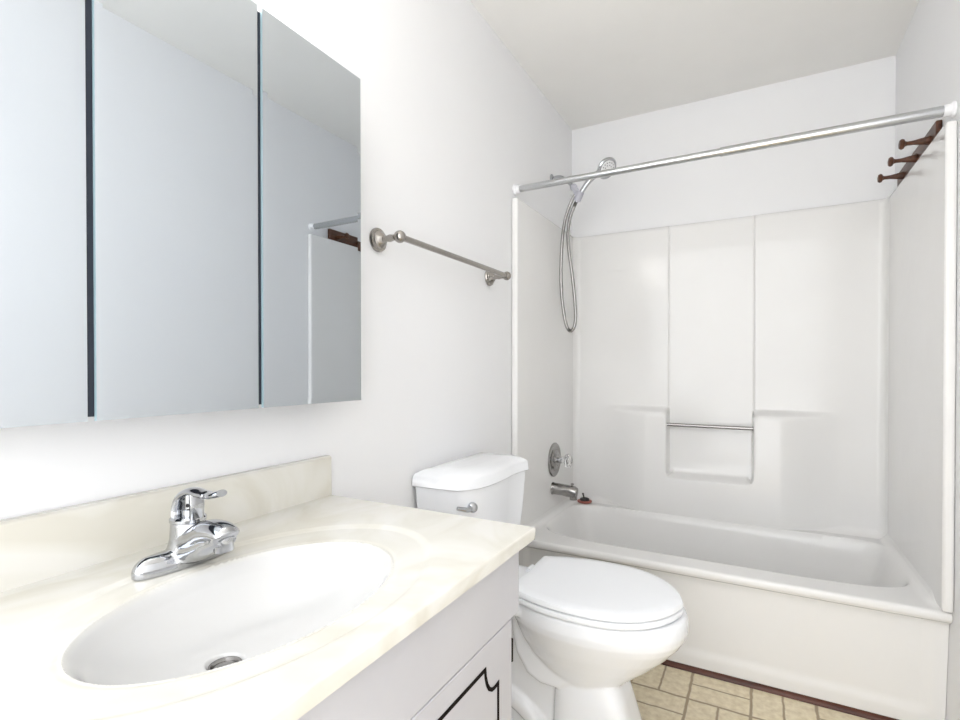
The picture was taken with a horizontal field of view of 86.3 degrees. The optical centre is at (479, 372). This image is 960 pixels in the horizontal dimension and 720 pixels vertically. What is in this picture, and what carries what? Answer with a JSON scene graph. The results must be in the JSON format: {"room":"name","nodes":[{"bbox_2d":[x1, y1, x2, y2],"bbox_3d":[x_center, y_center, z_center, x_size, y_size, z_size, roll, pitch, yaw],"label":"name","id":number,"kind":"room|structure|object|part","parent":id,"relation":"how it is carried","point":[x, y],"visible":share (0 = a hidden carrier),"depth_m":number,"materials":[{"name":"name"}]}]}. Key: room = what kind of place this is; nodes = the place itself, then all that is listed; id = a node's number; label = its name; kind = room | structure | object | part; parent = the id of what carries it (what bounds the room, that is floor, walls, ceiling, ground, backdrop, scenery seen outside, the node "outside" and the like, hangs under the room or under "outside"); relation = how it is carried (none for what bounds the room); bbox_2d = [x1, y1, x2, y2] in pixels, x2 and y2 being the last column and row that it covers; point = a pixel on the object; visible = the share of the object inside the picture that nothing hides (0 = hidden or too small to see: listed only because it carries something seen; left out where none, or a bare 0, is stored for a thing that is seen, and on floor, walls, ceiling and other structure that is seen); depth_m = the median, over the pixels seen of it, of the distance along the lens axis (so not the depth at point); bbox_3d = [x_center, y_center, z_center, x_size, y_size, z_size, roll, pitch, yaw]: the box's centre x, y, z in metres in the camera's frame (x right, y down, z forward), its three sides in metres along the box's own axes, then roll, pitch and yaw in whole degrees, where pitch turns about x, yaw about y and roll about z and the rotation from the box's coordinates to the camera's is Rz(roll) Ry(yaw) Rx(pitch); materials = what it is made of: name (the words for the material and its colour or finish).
{"room":"bathroom","nodes":[
{"label":"bathroom","id":0,"kind":"room"},
{"bbox_2d":[0,0,571,519],"bbox_3d":[-0.287,-0.120,1.605,0.100,2.582,3.464,0,1,29],"label":"wall","id":1,"kind":"structure","parent":0,"point":[451,120],"depth_m":1.61,"materials":[{"name":"white paint"}]},
{"bbox_2d":[0,455,331,592],"bbox_3d":[-0.606,0.264,0.895,0.018,0.102,0.928,0,1,29],"label":"backsplash","id":2,"kind":"structure","parent":1,"relation":"attached to","point":[35,547],"depth_m":0.88,"materials":[{"name":"stone"}]},
{"bbox_2d":[0,0,360,427],"bbox_3d":[-0.546,-0.321,0.899,0.116,0.781,0.856,0,1,29],"label":"upper cabinet","id":3,"kind":"object","parent":1,"relation":"attached to","point":[180,180],"visible":1,"depth_m":0.84,"materials":[{"name":"grey"}]},
{"bbox_2d":[0,0,87,427],"bbox_3d":[-0.635,-0.319,0.617,0.001,0.781,0.276,0,1,29],"label":"mirror glass","id":4,"kind":"object","parent":3,"relation":"attached to","point":[44,43],"depth_m":0.70,"materials":[{"name":"white"}]},
{"bbox_3d":[-0.500,-0.321,0.872,0.006,0.781,0.277,0,1,29],"label":"mirror door","id":5,"kind":"part","parent":3,"relation":"part of","materials":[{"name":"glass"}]},
{"bbox_2d":[94,0,258,420],"bbox_3d":[-0.497,-0.321,0.870,0.001,0.781,0.277,0,1,29],"label":"mirror glass","id":6,"kind":"object","parent":3,"relation":"attached to","point":[176,82],"depth_m":0.85,"materials":[{"name":"white"}]},
{"bbox_3d":[-0.361,-0.323,1.126,0.006,0.781,0.280,0,1,29],"label":"mirror door","id":7,"kind":"part","parent":3,"relation":"part of","materials":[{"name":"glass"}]},
{"bbox_2d":[262,8,360,407],"bbox_3d":[-0.358,-0.323,1.125,0.001,0.781,0.280,0,1,29],"label":"mirror glass","id":8,"kind":"object","parent":3,"relation":"attached to","point":[311,115],"depth_m":1.10,"materials":[{"name":"white"}]},
{"bbox_2d":[369,228,510,285],"bbox_3d":[-0.087,-0.385,1.757,0.100,0.070,0.764,0,1,29],"label":"towel bar","id":9,"kind":"object","parent":1,"relation":"attached to","point":[378,240],"visible":1,"depth_m":1.54,"materials":[{"name":"silver metal"}]},
{"bbox_3d":[-0.254,-0.383,1.453,0.100,0.070,0.070,0,1,29],"label":"post","id":10,"kind":"part","parent":9,"relation":"part of","materials":[{"name":"silver metal"}]},
{"bbox_3d":[0.079,-0.388,2.062,0.100,0.070,0.070,0,1,29],"label":"post","id":11,"kind":"part","parent":9,"relation":"part of","materials":[{"name":"silver metal"}]},
{"bbox_2d":[550,157,615,332],"bbox_3d":[0.518,-0.637,2.613,0.342,0.856,0.103,0,1,29],"label":"shower","id":12,"kind":"object","parent":1,"relation":"attached to","point":[608,162],"visible":0.89,"depth_m":2.65,"materials":[{"name":"silver metal"}]},
{"bbox_3d":[0.433,-1.003,2.683,0.122,0.076,0.020,0,1,29],"label":"shower arm","id":13,"kind":"part","parent":12,"relation":"part of","materials":[{"name":"silver metal"}]},
{"bbox_2d":[512,101,957,194],"bbox_3d":[0.812,-0.819,1.942,1.498,0.048,0.048,0,1,29],"label":"shower curtain rod","id":14,"kind":"object","parent":1,"relation":"attached to","point":[948,110],"visible":1,"depth_m":1.81,"materials":[{"name":"silver metal"}]},
{"bbox_2d":[470,0,919,129],"bbox_3d":[0.416,-1.458,1.210,1.700,0.100,3.464,0,1,29],"label":"ceiling","id":15,"kind":"structure","parent":0,"point":[596,62],"depth_m":2.21,"materials":[{"name":"paint"}]},
{"bbox_2d":[572,55,895,236],"bbox_3d":[1.221,-0.130,2.698,1.500,2.582,0.100,0,1,29],"label":"wall","id":16,"kind":"structure","parent":0,"point":[842,169],"depth_m":2.57,"materials":[{"name":"white paint"}]},
{"bbox_2d":[630,664,868,719],"bbox_3d":[0.152,1.228,0.750,1.700,0.100,4.564,0,1,29],"label":"floor","id":17,"kind":"structure","parent":0,"point":[664,692],"depth_m":1.81,"materials":[{"name":"tile"}]},
{"bbox_2d":[298,552,518,719],"bbox_3d":[-0.375,0.760,0.769,0.550,0.836,0.889,0,1,29],"label":"vanity cabinet","id":18,"kind":"object","parent":17,"relation":"on","point":[456,665],"visible":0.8,"depth_m":0.80,"materials":[{"name":"white paint"}]},
{"bbox_2d":[0,455,535,719],"bbox_3d":[-0.361,0.326,0.764,0.574,0.223,0.930,0,1,29],"label":"countertop","id":19,"kind":"structure","parent":18,"relation":"on","point":[315,586],"depth_m":0.77,"materials":[{"name":"stone"}]},
{"bbox_2d":[131,487,239,580],"bbox_3d":[-0.475,0.251,0.829,0.148,0.132,0.155,0,1,-30],"label":"sink faucet","id":20,"kind":"object","parent":19,"relation":"on","point":[194,540],"visible":1,"depth_m":0.81,"materials":[{"name":"silver metal"}]},
{"bbox_3d":[-0.483,0.219,0.849,0.020,0.040,0.020,0,1,29],"label":"valve stem","id":21,"kind":"part","parent":20,"relation":"part of","materials":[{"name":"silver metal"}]},
{"bbox_3d":[-0.458,0.215,0.835,0.118,0.061,0.055,0,1,29],"label":"lever handle","id":22,"kind":"part","parent":20,"relation":"part of","materials":[{"name":"silver metal"}]},
{"bbox_3d":[-0.041,0.771,0.831,0.020,0.582,0.392,0,1,29],"label":"door","id":23,"kind":"part","parent":18,"relation":"part of","materials":[{"name":"white paint"}]},
{"bbox_2d":[412,452,688,719],"bbox_3d":[0.235,0.736,1.624,0.796,0.870,0.443,0,1,29],"label":"toilet","id":24,"kind":"object","parent":17,"relation":"on","point":[582,629],"visible":0.58,"depth_m":1.50,"materials":[{"name":"porcelain"},{"name":"plastic"},{"name":"chrome"}]},
{"bbox_3d":[-0.042,0.415,1.568,0.080,0.032,0.035,0,1,-35],"label":"flush lever","id":25,"kind":"part","parent":24,"relation":"part of","materials":[{"name":"silver metal"}]},
{"bbox_3d":[-0.015,0.330,1.761,0.222,0.060,0.436,0,1,29],"label":"tank lid","id":26,"kind":"part","parent":24,"relation":"part of","materials":[{"name":"white ceramic"}]},
{"bbox_3d":[-0.015,0.520,1.763,0.206,0.331,0.419,0,1,29],"label":"tank","id":27,"kind":"part","parent":24,"relation":"part of","materials":[{"name":"white ceramic"}]},
{"bbox_3d":[0.246,0.926,1.619,0.770,0.488,0.381,0,1,29],"label":"bowl","id":28,"kind":"part","parent":24,"relation":"part of","materials":[{"name":"white ceramic"}]},
{"bbox_3d":[0.363,0.671,1.553,0.475,0.018,0.388,0,1,29],"label":"seat","id":29,"kind":"part","parent":24,"relation":"part of","materials":[{"name":"white plastic"}]},
{"bbox_3d":[0.363,0.649,1.553,0.475,0.022,0.388,0,1,29],"label":"seat lid","id":30,"kind":"part","parent":24,"relation":"part of","materials":[{"name":"white plastic"}]},
{"bbox_2d":[512,120,957,719],"bbox_3d":[0.997,0.192,2.288,1.498,1.939,0.837,0,1,29],"label":"bathtub","id":31,"kind":"object","parent":17,"relation":"on","point":[755,415],"visible":0.83,"depth_m":2.38,"materials":[{"name":"white plastic"}]},
{"bbox_3d":[0.352,-0.025,2.638,0.029,1.512,0.836,0,1,29],"label":"panel","id":32,"kind":"part","parent":31,"relation":"part of","materials":[{"name":"white plastic"}]},
{"bbox_2d":[548,443,572,476],"bbox_3d":[0.429,0.454,2.652,0.096,0.178,0.178,0,1,29],"label":"shower valve","id":33,"kind":"object","parent":31,"relation":"attached to","point":[555,459],"visible":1,"depth_m":2.64,"materials":[{"name":"silver metal"}]},
{"bbox_3d":[0.396,0.454,2.670,0.020,0.178,0.178,0,1,29],"label":"valve plate","id":34,"kind":"part","parent":33,"relation":"part of","materials":[{"name":"silver metal"}]},
{"bbox_3d":[0.446,0.454,2.643,0.056,0.072,0.072,0,1,29],"label":"knob","id":35,"kind":"part","parent":33,"relation":"part of","materials":[{"name":"white plastic"}]},
{"bbox_2d":[550,482,577,500],"bbox_3d":[0.436,0.605,2.629,0.131,0.083,0.066,0,1,29],"label":"tub spout","id":36,"kind":"object","parent":31,"relation":"attached to","point":[571,491],"visible":1,"depth_m":2.61,"materials":[{"name":"silver metal"}]},
{"bbox_2d":[577,493,591,503],"bbox_3d":[0.592,0.706,2.897,0.082,0.051,0.082,0,1,29],"label":"drain stopper","id":37,"kind":"object","parent":31,"relation":"on","point":[584,500],"visible":1,"depth_m":2.87,"materials":[{"name":"red rubber"}]},
{"bbox_3d":[1.172,0.021,2.609,1.440,1.603,0.104,0,1,29],"label":"panel","id":38,"kind":"part","parent":31,"relation":"part of","materials":[{"name":"white plastic"}]},
{"bbox_2d":[519,494,952,719],"bbox_3d":[0.998,0.933,2.297,1.498,0.455,0.806,0,1,29],"label":"tub","id":39,"kind":"object","parent":31,"relation":"in","point":[834,611],"depth_m":1.93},
{"bbox_2d":[661,660,898,719],"bbox_3d":[0.835,1.157,2.001,1.496,0.020,0.024,0,1,29],"label":"trim","id":40,"kind":"structure","parent":31,"relation":"attached to","point":[784,693],"depth_m":1.86,"materials":[{"name":"brown wood"}]},
{"bbox_3d":[1.641,-0.019,1.934,0.029,1.512,0.836,0,1,29],"label":"panel","id":41,"kind":"part","parent":31,"relation":"part of","materials":[{"name":"white plastic"}]},
{"bbox_2d":[895,0,959,719],"bbox_3d":[1.118,-0.114,0.838,0.100,2.582,3.464,0,1,29],"label":"wall","id":42,"kind":"structure","parent":0,"point":[928,54],"depth_m":1.69,"materials":[{"name":"white paint"}]},
{"bbox_2d":[877,120,941,186],"bbox_3d":[1.613,-0.809,1.953,0.103,0.063,0.543,0,1,29],"label":"peg rack","id":43,"kind":"object","parent":42,"relation":"attached to","point":[923,143],"visible":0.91,"depth_m":1.90,"materials":[{"name":"brown wood"}]}
]}

